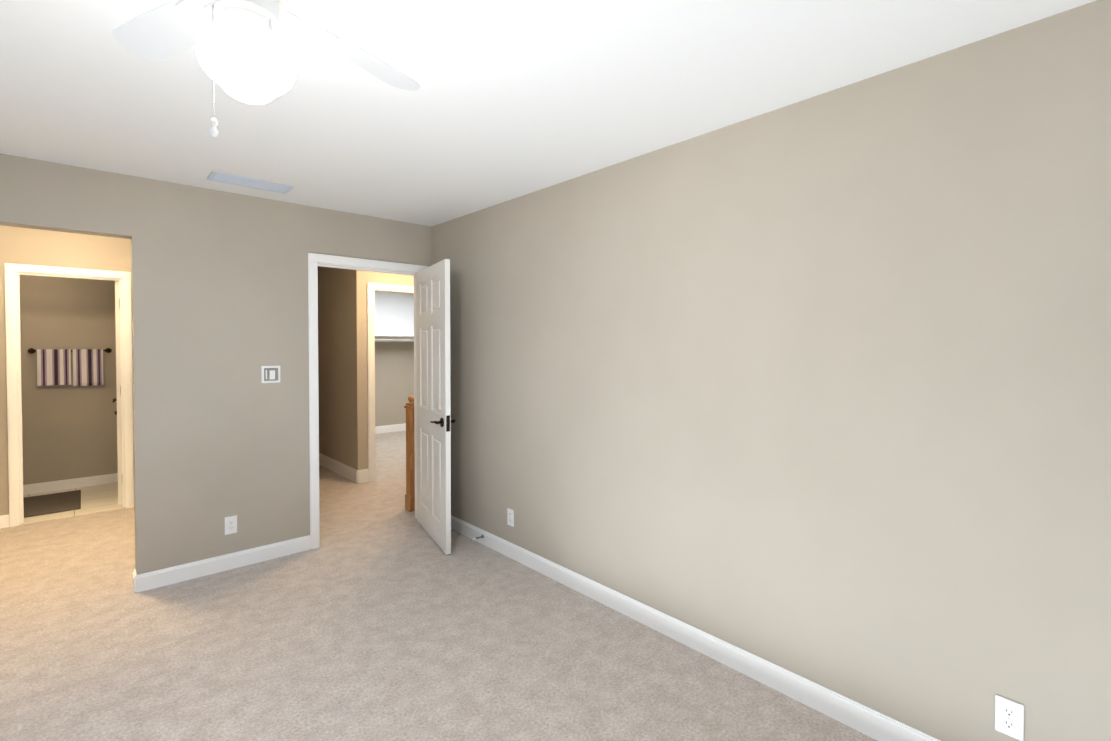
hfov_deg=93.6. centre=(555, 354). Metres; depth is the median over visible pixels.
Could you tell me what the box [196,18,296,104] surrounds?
ceiling light
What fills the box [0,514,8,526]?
baseboard
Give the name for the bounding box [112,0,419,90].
ceiling fan
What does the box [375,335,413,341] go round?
closet shelf
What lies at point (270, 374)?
switch plate
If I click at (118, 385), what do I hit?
door
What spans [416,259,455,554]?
hall door
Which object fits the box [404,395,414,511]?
stair railing
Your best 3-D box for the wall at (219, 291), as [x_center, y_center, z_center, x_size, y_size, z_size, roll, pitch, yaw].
[-2.493,0.178,3.112,4.080,2.440,0.120,-1,1,-42]
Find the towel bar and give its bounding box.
[28,348,111,385]
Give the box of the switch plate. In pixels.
[261,366,279,382]
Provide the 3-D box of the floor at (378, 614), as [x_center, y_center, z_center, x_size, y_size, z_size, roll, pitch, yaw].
[-1.152,1.434,3.932,7.400,0.100,10.300,-1,1,-42]
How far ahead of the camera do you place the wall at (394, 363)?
8.73 m
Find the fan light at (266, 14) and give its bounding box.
[209,0,286,136]
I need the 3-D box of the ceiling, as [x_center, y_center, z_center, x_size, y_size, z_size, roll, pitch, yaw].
[-1.152,-1.106,3.887,7.400,0.100,10.300,-1,1,-42]
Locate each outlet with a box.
[225,515,236,534]
[507,508,513,526]
[995,695,1023,740]
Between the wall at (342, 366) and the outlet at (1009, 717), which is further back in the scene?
the wall at (342, 366)
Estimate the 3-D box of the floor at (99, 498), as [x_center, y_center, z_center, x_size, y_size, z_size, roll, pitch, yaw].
[-4.690,1.367,4.692,2.780,0.006,1.180,-1,1,-42]
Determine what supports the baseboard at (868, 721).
attached to the wall at (816, 388)
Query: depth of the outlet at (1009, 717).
1.65 m
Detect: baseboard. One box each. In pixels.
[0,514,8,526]
[23,473,117,494]
[132,535,310,592]
[319,453,359,483]
[375,423,405,433]
[451,515,940,740]
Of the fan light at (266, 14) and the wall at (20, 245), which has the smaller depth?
the fan light at (266, 14)
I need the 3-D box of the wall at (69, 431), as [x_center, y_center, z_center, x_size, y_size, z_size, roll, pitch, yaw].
[-5.157,0.143,5.111,2.880,2.440,0.100,-1,1,-42]
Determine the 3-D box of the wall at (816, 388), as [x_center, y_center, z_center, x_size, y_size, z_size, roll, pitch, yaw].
[0.801,0.190,2.427,0.120,2.440,5.320,-1,1,-42]
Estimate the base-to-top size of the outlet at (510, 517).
0.115 m
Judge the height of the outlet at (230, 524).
0.115 m
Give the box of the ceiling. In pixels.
[0,0,1095,226]
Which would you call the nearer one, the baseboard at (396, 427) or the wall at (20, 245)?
the wall at (20, 245)
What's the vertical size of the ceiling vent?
0.008 m
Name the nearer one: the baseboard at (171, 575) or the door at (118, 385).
the baseboard at (171, 575)
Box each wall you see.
[0,153,431,574]
[0,225,133,515]
[19,275,117,484]
[318,266,373,469]
[374,272,413,285]
[374,292,413,426]
[432,0,1110,740]
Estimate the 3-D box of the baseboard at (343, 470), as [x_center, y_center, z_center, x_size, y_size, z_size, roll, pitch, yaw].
[-3.146,1.266,6.655,0.014,0.140,3.184,-1,1,-42]
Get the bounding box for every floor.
[0,430,876,740]
[21,482,124,524]
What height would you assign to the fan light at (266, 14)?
0.525 m
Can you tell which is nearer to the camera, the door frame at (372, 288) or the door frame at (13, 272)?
the door frame at (13, 272)
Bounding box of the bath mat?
[24,490,80,517]
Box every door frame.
[4,263,133,526]
[308,253,428,548]
[367,282,413,481]
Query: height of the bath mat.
0.012 m
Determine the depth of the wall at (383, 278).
5.73 m
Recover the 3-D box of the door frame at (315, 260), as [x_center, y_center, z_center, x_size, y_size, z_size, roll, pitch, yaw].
[-1.444,0.328,4.066,0.942,2.107,0.162,-1,1,-42]
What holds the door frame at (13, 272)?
in the wall at (20, 245)
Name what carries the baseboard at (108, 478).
attached to the wall at (69, 431)
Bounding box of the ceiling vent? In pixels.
[207,171,293,193]
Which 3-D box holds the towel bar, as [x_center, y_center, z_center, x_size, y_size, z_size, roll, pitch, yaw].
[-4.871,0.127,5.249,0.622,0.386,0.079,-1,1,-42]
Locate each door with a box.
[113,281,122,504]
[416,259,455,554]

